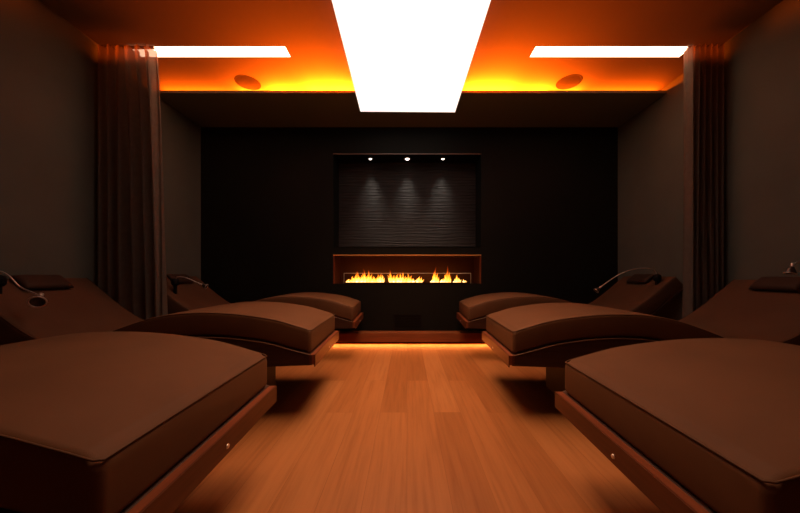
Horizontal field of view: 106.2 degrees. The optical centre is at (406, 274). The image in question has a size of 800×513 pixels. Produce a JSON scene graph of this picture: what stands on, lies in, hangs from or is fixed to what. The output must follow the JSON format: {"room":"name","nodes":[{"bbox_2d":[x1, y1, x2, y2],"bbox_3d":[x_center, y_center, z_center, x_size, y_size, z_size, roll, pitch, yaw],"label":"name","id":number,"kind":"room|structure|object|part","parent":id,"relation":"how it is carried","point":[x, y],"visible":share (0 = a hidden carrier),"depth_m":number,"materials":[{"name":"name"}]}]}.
{"room":"spa","nodes":[
{"label":"spa","id":0,"kind":"room"},
{"bbox_2d":[0,0,200,285],"bbox_3d":[-2.730,-0.590,1.150,0.100,2.920,5.700,0,0,0],"label":"wall","id":1,"kind":"structure","parent":0,"point":[49,67],"depth_m":2.30,"materials":[{"name":"brown paint"}]},
{"bbox_2d":[201,127,617,330],"bbox_3d":[0.030,-0.565,4.150,5.420,2.870,0.500,0,0,0],"label":"wall","id":2,"kind":"structure","parent":0,"point":[547,197],"depth_m":3.90,"materials":[{"name":"black paint"}]},
{"bbox_2d":[333,255,480,284],"bbox_3d":[0.003,-0.070,4.099,1.923,0.391,0.402,0,0,0],"label":"fireplace","id":3,"kind":"object","parent":2,"relation":"in","point":[466,267],"visible":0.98,"depth_m":4.28,"materials":[{"name":"brown metal"}]},
{"bbox_3d":[-0.953,-0.069,3.914,0.012,0.364,0.032,0,0,0],"label":"trim","id":4,"kind":"part","parent":3,"relation":"part of","materials":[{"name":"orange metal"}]},
{"bbox_2d":[346,272,383,281],"bbox_3d":[-0.560,0.015,4.018,0.514,0.202,0.110,0,0,0],"label":"flame","id":5,"kind":"object","parent":3,"relation":"in","point":[364,278],"visible":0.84,"depth_m":3.99,"materials":[{"name":"yellow"}]},
{"bbox_2d":[387,272,414,281],"bbox_3d":[-0.077,0.018,4.018,0.377,0.191,0.096,0,0,0],"label":"flame","id":6,"kind":"object","parent":3,"relation":"in","point":[390,279],"visible":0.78,"depth_m":3.99,"materials":[{"name":"yellow"}]},
{"bbox_3d":[0.003,-0.259,3.914,1.923,0.015,0.032,0,0,0],"label":"head trim","id":7,"kind":"part","parent":3,"relation":"part of","materials":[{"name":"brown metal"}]},
{"bbox_2d":[345,282,469,283],"bbox_3d":[0.005,0.103,4.015,1.640,0.017,0.174,0,0,0],"label":"tray","id":8,"kind":"object","parent":3,"relation":"on","point":[345,282],"depth_m":3.93,"materials":[{"name":"brown metal"}]},
{"bbox_2d":[430,272,438,281],"bbox_3d":[0.366,-0.004,4.012,0.118,0.218,0.082,0,0,-6],"label":"flame","id":9,"kind":"object","parent":3,"relation":"in","point":[435,278],"visible":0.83,"depth_m":3.98,"materials":[{"name":"yellow"}]},
{"bbox_2d":[440,272,450,281],"bbox_3d":[0.511,-0.003,4.018,0.150,0.232,0.086,0,0,0],"label":"flame","id":10,"kind":"object","parent":3,"relation":"in","point":[447,277],"visible":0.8,"depth_m":3.99,"materials":[{"name":"yellow"}]},
{"bbox_2d":[333,154,480,154],"bbox_3d":[0.003,-1.572,3.899,1.925,0.010,0.010,0,0,0],"label":"trim","id":11,"kind":"structure","parent":2,"relation":"attached to","point":[333,154],"depth_m":3.90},
{"bbox_2d":[339,163,475,246],"bbox_3d":[0.003,-0.969,4.255,1.917,1.205,0.110,0,0,0],"label":"panel","id":12,"kind":"object","parent":2,"relation":"attached to","point":[381,204],"visible":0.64,"depth_m":4.20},
{"bbox_2d":[337,331,483,341],"bbox_3d":[0.030,0.779,3.817,5.420,0.109,0.165,0,0,0],"label":"trim","id":13,"kind":"structure","parent":2,"relation":"attached to","point":[344,336],"depth_m":3.73,"materials":[{"name":"brown wood"}]},
{"bbox_2d":[335,342,485,343],"bbox_3d":[0.030,0.807,3.850,5.420,0.125,0.100,0,0,0],"label":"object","id":14,"kind":"structure","parent":2,"relation":"attached to","point":[336,342],"depth_m":3.80,"materials":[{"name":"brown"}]},
{"bbox_2d":[160,91,666,126],"bbox_3d":[0.030,-1.933,3.533,5.420,0.026,0.735,0,0,0],"label":"ceiling","id":15,"kind":"structure","parent":2,"relation":"attached to","point":[204,108],"depth_m":3.48,"materials":[{"name":"paint"}]},
{"bbox_2d":[39,0,782,90],"bbox_3d":[0.030,-2.050,1.100,5.620,0.100,5.800,0,0,0],"label":"ceiling","id":16,"kind":"structure","parent":0,"point":[309,31],"depth_m":2.47,"materials":[{"name":"paint"}]},
{"bbox_2d":[98,44,167,319],"bbox_3d":[-2.377,-0.569,2.615,0.565,2.847,0.123,0,0,0],"label":"curtain","id":17,"kind":"object","parent":16,"relation":"hanging from","point":[131,222],"visible":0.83,"depth_m":2.59,"materials":[{"name":"brown fabric"}]},
{"bbox_3d":[-2.425,-1.983,2.615,0.450,0.018,0.020,0,0,0],"label":"rail","id":18,"kind":"part","parent":17,"relation":"part of","materials":[{"name":"metal"}]},
{"bbox_2d":[153,47,289,56],"bbox_3d":[-1.752,-2.046,2.690,1.369,0.089,0.127,0,0,0],"label":"light","id":19,"kind":"object","parent":16,"relation":"attached to","point":[161,51],"visible":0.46,"depth_m":2.70,"materials":[{"name":"paint"}]},
{"bbox_2d":[234,75,260,89],"bbox_3d":[-1.655,-2.000,3.120,0.248,0.001,0.248,0,0,0],"label":"ceiling speaker","id":20,"kind":"object","parent":16,"relation":"attached to","point":[247,82],"visible":1,"depth_m":3.12},
{"bbox_2d":[332,0,490,111],"bbox_3d":[0.027,-1.960,2.288,1.112,0.081,2.483,0,0,-1],"label":"light panel","id":21,"kind":"object","parent":16,"relation":"attached to","point":[402,55],"visible":1,"depth_m":2.54,"materials":[{"name":"paint"}]},
{"bbox_2d":[556,74,582,88],"bbox_3d":[1.680,-2.000,3.110,0.248,0.001,0.248,0,0,0],"label":"ceiling speaker","id":22,"kind":"object","parent":16,"relation":"attached to","point":[572,80],"visible":1,"depth_m":3.10},
{"bbox_2d":[530,47,686,56],"bbox_3d":[1.812,-2.046,2.690,1.369,0.089,0.127,0,0,0],"label":"light","id":23,"kind":"object","parent":16,"relation":"attached to","point":[538,51],"visible":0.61,"depth_m":2.69,"materials":[{"name":"paint"}]},
{"bbox_2d":[682,44,723,317],"bbox_3d":[2.579,-0.569,2.614,0.283,2.847,0.128,0,0,0],"label":"curtain","id":24,"kind":"object","parent":16,"relation":"hanging from","point":[703,195],"visible":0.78,"depth_m":2.58,"materials":[{"name":"brown fabric"}]},
{"bbox_2d":[173,344,662,512],"bbox_3d":[0.030,0.895,1.300,5.620,0.050,6.200,0,0,0],"label":"floor","id":25,"kind":"structure","parent":0,"point":[368,428],"depth_m":1.50,"materials":[{"name":"brown wood"}]},
{"bbox_2d":[0,331,276,512],"bbox_3d":[-1.641,0.445,0.893,2.168,0.850,0.786,0,0,-3],"label":"lounger","id":26,"kind":"object","parent":25,"relation":"on","point":[113,421],"visible":1,"depth_m":0.74,"materials":[{"name":"brown leather"}]},
{"bbox_3d":[-1.654,0.376,0.892,2.142,0.461,0.780,0,0,-2],"label":"frame","id":27,"kind":"part","parent":26,"relation":"part of","materials":[{"name":"brown wood"}]},
{"bbox_3d":[-0.565,0.526,0.940,0.006,0.069,0.784,0,0,-2],"label":"foot rail","id":28,"kind":"part","parent":26,"relation":"part of","materials":[{"name":"brown wood"}]},
{"bbox_2d":[0,271,338,385],"bbox_3d":[-1.649,0.421,2.153,2.168,0.898,0.786,0,0,-3],"label":"lounger","id":29,"kind":"object","parent":25,"relation":"on","point":[32,307],"visible":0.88,"depth_m":1.87,"materials":[{"name":"brown leather"}]},
{"bbox_2d":[0,271,47,307],"bbox_3d":[-2.370,0.085,1.827,0.364,0.227,0.107,0,0,0],"label":"reading lamp","id":30,"kind":"object","parent":29,"relation":"attached to","point":[7,300],"depth_m":1.84,"materials":[{"name":"metal"}]},
{"bbox_2d":[11,275,73,289],"bbox_3d":[-2.557,0.048,2.113,0.108,0.099,0.300,0,0,-3],"label":"pillow","id":31,"kind":"object","parent":29,"relation":"on","point":[29,282],"depth_m":2.08,"materials":[{"name":"brown leather"}]},
{"bbox_3d":[-1.661,0.284,2.152,2.124,0.524,0.760,0,0,-2],"label":"mattress","id":32,"kind":"part","parent":29,"relation":"part of","materials":[{"name":"brown leather"}]},
{"bbox_3d":[-1.662,0.364,2.152,2.142,0.472,0.780,0,0,-2],"label":"frame","id":33,"kind":"part","parent":29,"relation":"part of","materials":[{"name":"brown wood"}]},
{"bbox_3d":[-0.573,0.517,2.200,0.006,0.070,0.784,0,0,-2],"label":"foot rail","id":34,"kind":"part","parent":29,"relation":"part of","materials":[{"name":"brown wood"}]},
{"bbox_2d":[166,274,362,328],"bbox_3d":[-1.619,0.430,3.393,2.168,0.880,0.786,0,0,-3],"label":"lounger","id":35,"kind":"object","parent":25,"relation":"on","point":[185,292],"visible":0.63,"depth_m":3.11,"materials":[{"name":"brown leather"}]},
{"bbox_2d":[167,274,193,282],"bbox_3d":[-2.527,0.040,3.353,0.108,0.100,0.300,0,0,-3],"label":"pillow","id":36,"kind":"object","parent":35,"relation":"on","point":[169,276],"depth_m":3.31,"materials":[{"name":"brown leather"}]},
{"bbox_2d":[171,276,207,293],"bbox_3d":[-2.243,0.104,3.095,0.358,0.179,0.084,0,0,0],"label":"reading lamp","id":37,"kind":"object","parent":35,"relation":"attached to","point":[174,282],"depth_m":3.08,"materials":[{"name":"metal"}]},
{"bbox_3d":[-1.632,0.359,3.392,2.142,0.477,0.780,0,0,-2],"label":"frame","id":38,"kind":"part","parent":35,"relation":"part of","materials":[{"name":"brown wood"}]},
{"bbox_3d":[-0.543,0.513,3.440,0.006,0.071,0.784,0,0,-2],"label":"foot rail","id":39,"kind":"part","parent":35,"relation":"part of","materials":[{"name":"brown wood"}]},
{"bbox_2d":[456,268,682,328],"bbox_3d":[1.694,0.397,3.393,2.168,0.945,0.786,0,0,2],"label":"lounger","id":40,"kind":"object","parent":25,"relation":"on","point":[639,293],"visible":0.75,"depth_m":3.07,"materials":[{"name":"brown leather"}]},
{"bbox_3d":[0.618,0.513,3.440,0.006,0.071,0.784,0,0,2],"label":"foot rail","id":41,"kind":"part","parent":40,"relation":"part of","materials":[{"name":"brown wood"}]},
{"bbox_3d":[1.707,0.359,3.392,2.142,0.477,0.780,0,0,2],"label":"frame","id":42,"kind":"part","parent":40,"relation":"part of","materials":[{"name":"brown wood"}]},
{"bbox_2d":[594,268,661,292],"bbox_3d":[2.274,0.056,3.094,0.666,0.262,0.091,0,0,0],"label":"reading lamp","id":43,"kind":"object","parent":40,"relation":"attached to","point":[657,278],"depth_m":3.09,"materials":[{"name":"metal"}]},
{"bbox_2d":[626,274,652,282],"bbox_3d":[2.602,0.040,3.353,0.108,0.100,0.300,0,0,2],"label":"pillow","id":44,"kind":"object","parent":40,"relation":"on","point":[636,278],"depth_m":3.30,"materials":[{"name":"brown leather"}]},
{"bbox_2d":[482,262,799,392],"bbox_3d":[1.709,0.393,2.153,2.168,0.955,0.786,0,0,2],"label":"lounger","id":45,"kind":"object","parent":25,"relation":"on","point":[548,335],"visible":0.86,"depth_m":1.89,"materials":[{"name":"brown leather"}]},
{"bbox_3d":[0.633,0.522,2.200,0.006,0.069,0.784,0,0,2],"label":"foot rail","id":46,"kind":"part","parent":45,"relation":"part of","materials":[{"name":"brown wood"}]},
{"bbox_3d":[1.722,0.371,2.152,2.142,0.465,0.780,0,0,2],"label":"frame","id":47,"kind":"part","parent":45,"relation":"part of","materials":[{"name":"brown wood"}]},
{"bbox_3d":[1.721,0.293,2.152,2.124,0.516,0.760,0,0,2],"label":"mattress","id":48,"kind":"part","parent":45,"relation":"part of","materials":[{"name":"brown leather"}]},
{"bbox_2d":[748,277,799,290],"bbox_3d":[2.617,0.060,2.113,0.108,0.098,0.300,0,0,2],"label":"pillow","id":49,"kind":"object","parent":45,"relation":"on","point":[763,283],"depth_m":2.10,"materials":[{"name":"brown leather"}]},
{"bbox_2d":[783,262,799,274],"bbox_3d":[2.481,0.041,1.845,0.282,0.250,0.074,0,0,0],"label":"reading lamp","id":50,"kind":"object","parent":45,"relation":"on","point":[791,270],"depth_m":1.85,"materials":[{"name":"metal"}]},
{"bbox_2d":[555,338,799,512],"bbox_3d":[1.701,0.459,0.858,2.168,0.822,0.786,0,0,2],"label":"lounger","id":51,"kind":"object","parent":25,"relation":"on","point":[696,425],"visible":1,"depth_m":0.78,"materials":[{"name":"brown leather"}]},
{"bbox_3d":[0.625,0.537,0.905,0.006,0.066,0.784,0,0,2],"label":"foot rail","id":52,"kind":"part","parent":51,"relation":"part of","materials":[{"name":"brown wood"}]},
{"bbox_3d":[1.714,0.393,0.857,2.142,0.446,0.780,0,0,2],"label":"frame","id":53,"kind":"part","parent":51,"relation":"part of","materials":[{"name":"brown wood"}]},
{"bbox_2d":[618,0,799,320],"bbox_3d":[2.790,-0.590,1.150,0.100,2.920,5.700,0,0,0],"label":"wall","id":54,"kind":"structure","parent":0,"point":[762,61],"depth_m":2.46,"materials":[{"name":"brown paint"}]}
]}

